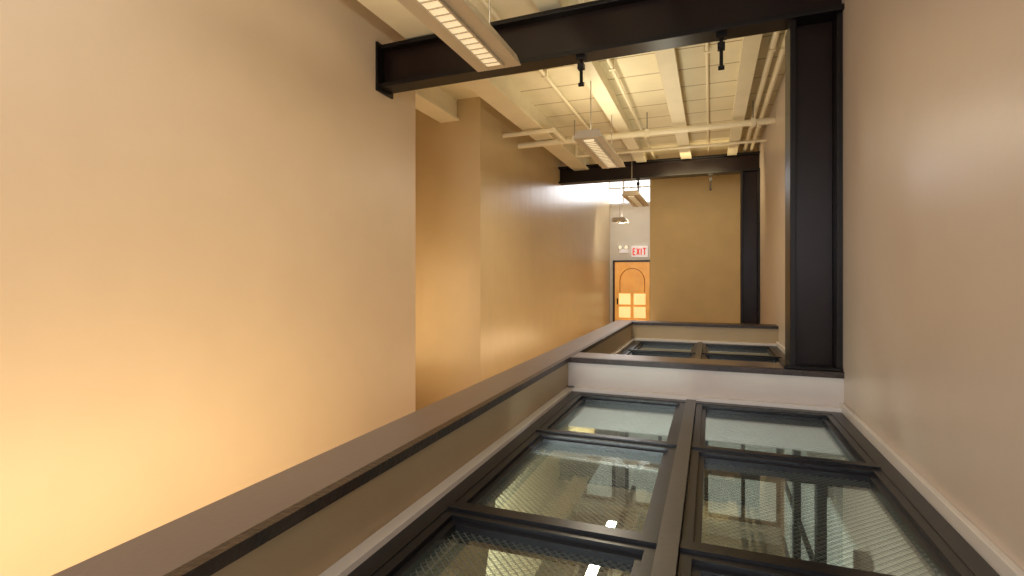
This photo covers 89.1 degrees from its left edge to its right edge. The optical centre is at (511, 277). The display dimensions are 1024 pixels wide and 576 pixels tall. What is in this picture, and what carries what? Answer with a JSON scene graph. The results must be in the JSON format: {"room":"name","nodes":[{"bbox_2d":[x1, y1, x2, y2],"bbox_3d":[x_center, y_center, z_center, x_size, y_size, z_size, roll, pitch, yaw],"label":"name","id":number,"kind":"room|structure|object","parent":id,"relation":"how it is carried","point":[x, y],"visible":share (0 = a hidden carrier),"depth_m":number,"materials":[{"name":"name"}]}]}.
{"room":"building corridor","nodes":[
{"label":"building corridor","id":0,"kind":"room"},
{"bbox_2d":[0,0,414,575],"bbox_3d":[-2.305,-0.214,1.587,0.198,4.125,7.260,0,0,21],"label":"wall","id":1,"kind":"structure","parent":0,"point":[207,207],"depth_m":2.77,"materials":[{"name":"beige paint"}]},
{"bbox_2d":[415,97,609,410],"bbox_3d":[0.239,-0.594,10.774,2.000,4.884,8.738,0,0,21],"label":"wall","id":2,"kind":"structure","parent":0,"point":[512,262],"depth_m":6.66,"materials":[{"name":"beige paint"}]},
{"bbox_2d":[438,0,785,163],"bbox_3d":[0.317,-2.640,6.167,5.696,0.858,17.688,0,0,21],"label":"ceiling","id":3,"kind":"structure","parent":0,"point":[638,74],"depth_m":6.13,"materials":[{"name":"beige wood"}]},
{"bbox_2d":[415,86,458,122],"bbox_3d":[-1.040,-2.079,5.788,0.264,0.264,1.492,0,0,21],"label":"joist","id":4,"kind":"object","parent":3,"relation":"attached to","point":[434,102],"depth_m":6.05,"materials":[{"name":"white paint"}]},
{"bbox_2d":[397,0,520,71],"bbox_3d":[-0.398,-1.805,2.713,0.315,0.812,1.749,0,0,21],"label":"pendant lamp","id":5,"kind":"object","parent":3,"relation":"hanging from","point":[458,23],"visible":1,"depth_m":2.99,"materials":[{"name":"beige metal"}]},
{"bbox_2d":[357,0,593,170],"bbox_3d":[-0.718,-2.092,4.319,0.277,0.238,13.497,0,0,21],"label":"joist","id":6,"kind":"object","parent":3,"relation":"attached to","point":[498,92],"depth_m":5.81,"materials":[{"name":"white paint"}]},
{"bbox_2d":[480,0,589,129],"bbox_3d":[-0.199,-2.171,4.103,0.059,0.079,13.464,0,0,21],"label":"conduit pipe","id":7,"kind":"object","parent":3,"relation":"attached to","point":[493,12],"visible":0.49,"depth_m":5.68,"materials":[{"name":"beige metal"}]},
{"bbox_2d":[533,0,648,163],"bbox_3d":[0.300,-2.112,3.930,0.172,0.198,13.497,0,0,21],"label":"joist","id":8,"kind":"object","parent":3,"relation":"attached to","point":[601,89],"depth_m":5.86,"materials":[{"name":"white paint"}]},
{"bbox_2d":[573,81,624,168],"bbox_3d":[1.017,-1.792,5.864,0.288,0.838,1.518,0,0,21],"label":"pendant lamp","id":9,"kind":"object","parent":3,"relation":"hanging from","point":[592,141],"visible":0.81,"depth_m":5.55,"materials":[{"name":"beige metal"}]},
{"bbox_2d":[577,0,655,158],"bbox_3d":[0.467,-2.162,3.849,0.059,0.099,13.464,0,0,21],"label":"conduit pipe","id":10,"kind":"object","parent":3,"relation":"attached to","point":[611,63],"visible":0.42,"depth_m":5.97,"materials":[{"name":"beige metal"}]},
{"bbox_2d":[612,217,629,223],"bbox_3d":[2.577,-2.135,12.298,0.328,1.670,0.660,0,0,21],"label":"pendant lamp","id":11,"kind":"object","parent":3,"relation":"hanging from","point":[618,220],"visible":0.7,"depth_m":12.03,"materials":[{"name":"beige metal"}]},
{"bbox_2d":[622,190,648,206],"bbox_3d":[2.243,-1.789,9.388,0.288,0.845,1.452,0,0,21],"label":"pendant lamp","id":12,"kind":"object","parent":3,"relation":"hanging from","point":[633,197],"visible":0.81,"depth_m":9.07,"materials":[{"name":"beige metal"}]},
{"bbox_2d":[503,100,775,148],"bbox_3d":[1.565,-2.049,6.724,3.366,0.323,0.669,0,0,21],"label":"pipe","id":13,"kind":"object","parent":3,"relation":"attached to","point":[752,122],"visible":0.98,"depth_m":6.86,"materials":[{"name":"beige metal"}]},
{"bbox_2d":[575,139,765,157],"bbox_3d":[2.350,-2.089,8.004,2.811,0.244,0.038,0,0,21],"label":"conduit pipe","id":14,"kind":"object","parent":3,"relation":"attached to","point":[759,140],"visible":0.83,"depth_m":7.91,"materials":[{"name":"beige metal"}]},
{"bbox_2d":[654,48,691,160],"bbox_3d":[0.990,-2.112,3.666,0.172,0.198,13.497,0,0,21],"label":"joist","id":15,"kind":"object","parent":3,"relation":"attached to","point":[666,59],"depth_m":5.64,"materials":[{"name":"white paint"}]},
{"bbox_2d":[704,43,709,154],"bbox_3d":[1.311,-2.181,3.526,0.059,0.061,13.464,0,0,21],"label":"conduit pipe","id":16,"kind":"object","parent":3,"relation":"attached to","point":[706,47],"visible":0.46,"depth_m":5.73,"materials":[{"name":"beige metal"}]},
{"bbox_2d":[727,34,762,156],"bbox_3d":[1.656,-2.112,3.412,0.145,0.198,13.497,0,0,21],"label":"joist","id":17,"kind":"object","parent":3,"relation":"attached to","point":[750,44],"depth_m":5.35,"materials":[{"name":"white paint"}]},
{"bbox_2d":[743,31,779,151],"bbox_3d":[1.835,-2.145,3.326,0.059,0.132,13.464,0,0,21],"label":"conduit pipe","id":18,"kind":"object","parent":3,"relation":"attached to","point":[772,40],"visible":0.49,"depth_m":5.32,"materials":[{"name":"beige metal"}]},
{"bbox_2d":[749,30,786,151],"bbox_3d":[1.928,-2.145,3.291,0.059,0.132,13.464,0,0,21],"label":"conduit pipe","id":19,"kind":"object","parent":3,"relation":"attached to","point":[781,54],"visible":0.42,"depth_m":5.57,"materials":[{"name":"beige metal"}]},
{"bbox_2d":[610,204,649,322],"bbox_3d":[4.238,-0.099,14.030,3.584,3.894,0.198,0,0,21],"label":"wall","id":20,"kind":"structure","parent":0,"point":[636,232],"depth_m":14.33,"materials":[{"name":"white paint"},{"name":"glass"}]},
{"bbox_2d":[618,245,628,252],"bbox_3d":[3.064,-0.804,14.267,0.280,0.222,0.198,0,0,21],"label":"lamp","id":21,"kind":"object","parent":20,"relation":"attached to","point":[620,247],"visible":1,"depth_m":14.23,"materials":[{"name":"white paint"}]},
{"bbox_2d":[610,180,649,205],"bbox_3d":[3.588,-2.491,14.208,2.112,0.957,0.132,0,0,21],"label":"window","id":22,"kind":"structure","parent":20,"relation":"attached to","point":[616,188],"depth_m":14.38,"materials":[{"name":"glass"}]},
{"bbox_2d":[613,260,649,321],"bbox_3d":[3.284,0.614,14.225,1.043,2.204,0.119,0,0,21],"label":"door","id":23,"kind":"structure","parent":20,"relation":"attached to","point":[631,278],"depth_m":14.24,"materials":[{"name":"orange wood"}]},
{"bbox_2d":[632,246,647,256],"bbox_3d":[3.481,-0.719,14.171,0.433,0.304,0.079,0,0,21],"label":"exit sign","id":24,"kind":"object","parent":20,"relation":"attached to","point":[637,251],"visible":1,"depth_m":14.14,"materials":[{"name":"white plastic"}]},
{"bbox_2d":[534,431,783,575],"bbox_3d":[0.002,2.475,2.013,2.924,1.254,9.702,0,0,21],"label":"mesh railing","id":25,"kind":"structure","parent":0,"point":[617,461],"depth_m":6.04,"materials":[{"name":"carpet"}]},
{"bbox_2d":[587,485,647,575],"bbox_3d":[1.164,2.541,4.713,0.792,0.990,1.188,0,0,21],"label":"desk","id":26,"kind":"object","parent":25,"relation":"on","point":[631,493],"visible":0.15,"depth_m":4.96,"materials":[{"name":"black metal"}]},
{"bbox_2d":[582,432,779,527],"bbox_3d":[1.790,2.340,6.343,2.647,0.931,0.059,0,0,21],"label":"window","id":27,"kind":"structure","parent":25,"relation":"attached to","point":[631,464],"depth_m":6.09,"materials":[{"name":"clear glass"}]},
{"bbox_2d":[558,151,759,184],"bbox_3d":[2.468,-1.894,9.090,3.366,0.304,0.238,0,0,21],"label":"steel beam","id":28,"kind":"structure","parent":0,"point":[718,164],"depth_m":8.98,"materials":[{"name":"black metal"}]},
{"bbox_2d":[708,173,712,190],"bbox_3d":[3.320,-1.603,8.694,0.066,0.278,0.066,0,0,21],"label":"clamp","id":29,"kind":"object","parent":28,"relation":"attached to","point":[709,174],"visible":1,"depth_m":8.68,"materials":[{"name":"metal"}]},
{"bbox_2d":[650,174,739,322],"bbox_3d":[3.831,-0.594,10.653,1.934,4.884,0.198,0,0,21],"label":"wall","id":30,"kind":"structure","parent":0,"point":[695,229],"depth_m":10.59,"materials":[{"name":"paint"}]},
{"bbox_2d":[779,12,842,371],"bbox_3d":[1.888,-0.520,3.299,0.316,2.167,0.264,0,0,21],"label":"steel column","id":31,"kind":"structure","parent":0,"point":[813,52],"depth_m":3.26,"materials":[{"name":"black metal"}]},
{"bbox_2d":[375,0,844,98],"bbox_3d":[0.446,-1.775,3.840,3.403,0.409,0.238,0,0,22],"label":"steel beam","id":32,"kind":"object","parent":31,"relation":"on","point":[597,30],"visible":0.8,"depth_m":3.73,"materials":[{"name":"black metal"}]},
{"bbox_2d":[576,55,586,86],"bbox_3d":[0.503,-1.498,3.778,0.066,0.212,0.066,0,0,21],"label":"clamp","id":33,"kind":"object","parent":32,"relation":"attached to","point":[581,59],"visible":1,"depth_m":3.77,"materials":[{"name":"metal"}]},
{"bbox_2d":[716,32,726,70],"bbox_3d":[1.380,-1.488,3.429,0.066,0.232,0.066,0,0,21],"label":"clamp","id":34,"kind":"object","parent":32,"relation":"attached to","point":[720,37],"visible":1,"depth_m":3.42,"materials":[{"name":"metal"}]},
{"bbox_2d":[757,0,1023,575],"bbox_3d":[3.085,0.297,5.710,0.198,6.666,18.810,0,0,21],"label":"wall","id":35,"kind":"structure","parent":0,"point":[933,90],"depth_m":1.87,"materials":[{"name":"beige paint"}]},
{"bbox_2d":[319,338,840,575],"bbox_3d":[0.593,0.789,1.840,1.696,0.033,9.801,0,0,21],"label":"trim","id":36,"kind":"structure","parent":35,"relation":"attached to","point":[363,551],"depth_m":2.30,"materials":[{"name":"white paint"}]},
{"bbox_2d":[347,391,999,575],"bbox_3d":[0.315,0.822,1.084,1.624,0.099,4.851,0,0,21],"label":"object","id":37,"kind":"structure","parent":35,"relation":"attached to","point":[669,543],"depth_m":1.85,"materials":[{"name":"black metal"}]},
{"bbox_2d":[618,340,784,362],"bbox_3d":[1.821,0.822,5.027,1.624,0.099,2.772,0,0,21],"label":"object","id":38,"kind":"structure","parent":35,"relation":"attached to","point":[700,350],"depth_m":5.79,"materials":[{"name":"black metal"}]},
{"bbox_2d":[782,448,872,571],"bbox_3d":[1.904,2.079,2.996,0.059,1.386,5.188,0,0,21],"label":"window","id":39,"kind":"structure","parent":35,"relation":"in","point":[789,452],"depth_m":3.61,"materials":[{"name":"clear glass"}]},
{"bbox_2d":[776,341,1023,575],"bbox_3d":[1.375,0.775,1.542,0.023,0.059,9.801,0,0,21],"label":"baseboard","id":40,"kind":"structure","parent":35,"relation":"attached to","point":[999,561],"depth_m":1.74,"materials":[{"name":"white paint"}]},
{"bbox_3d":[0.224,1.782,6.202,5.498,0.132,17.688,0,0,21],"label":"floor","id":41,"kind":"structure","parent":0,"visible":0},
{"bbox_2d":[51,320,634,575],"bbox_3d":[-0.248,1.140,2.310,0.238,1.152,10.078,0,0,21],"label":"parapet","id":42,"kind":"object","parent":41,"relation":"on","point":[302,519],"visible":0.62,"depth_m":1.58,"materials":[{"name":"beige paint"}]},
{"bbox_2d":[568,352,843,453],"bbox_3d":[1.242,0.810,3.539,1.696,0.492,0.290,0,0,21],"label":"wall","id":43,"kind":"structure","parent":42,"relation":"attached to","point":[734,379],"depth_m":3.39,"materials":[{"name":"paint"}]},
{"bbox_2d":[632,320,778,355],"bbox_3d":[2.386,1.142,6.535,1.696,1.148,0.277,0,0,21],"label":"parapet","id":44,"kind":"object","parent":41,"relation":"on","point":[702,331],"visible":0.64,"depth_m":6.41,"materials":[{"name":"beige paint"}]},
{"bbox_2d":[740,170,759,323],"bbox_3d":[3.892,-0.013,8.546,0.316,3.458,0.264,0,0,21],"label":"steel column","id":45,"kind":"object","parent":41,"relation":"on","point":[749,181],"visible":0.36,"depth_m":8.52,"materials":[{"name":"black metal"}]},
{"bbox_2d":[636,178,639,191],"bbox_3d":[2.210,-1.603,9.117,0.066,0.278,0.066,0,0,21],"label":"clamp","id":46,"kind":"object","parent":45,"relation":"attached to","point":[637,179],"visible":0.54,"depth_m":9.11,"materials":[{"name":"metal"}]}
]}

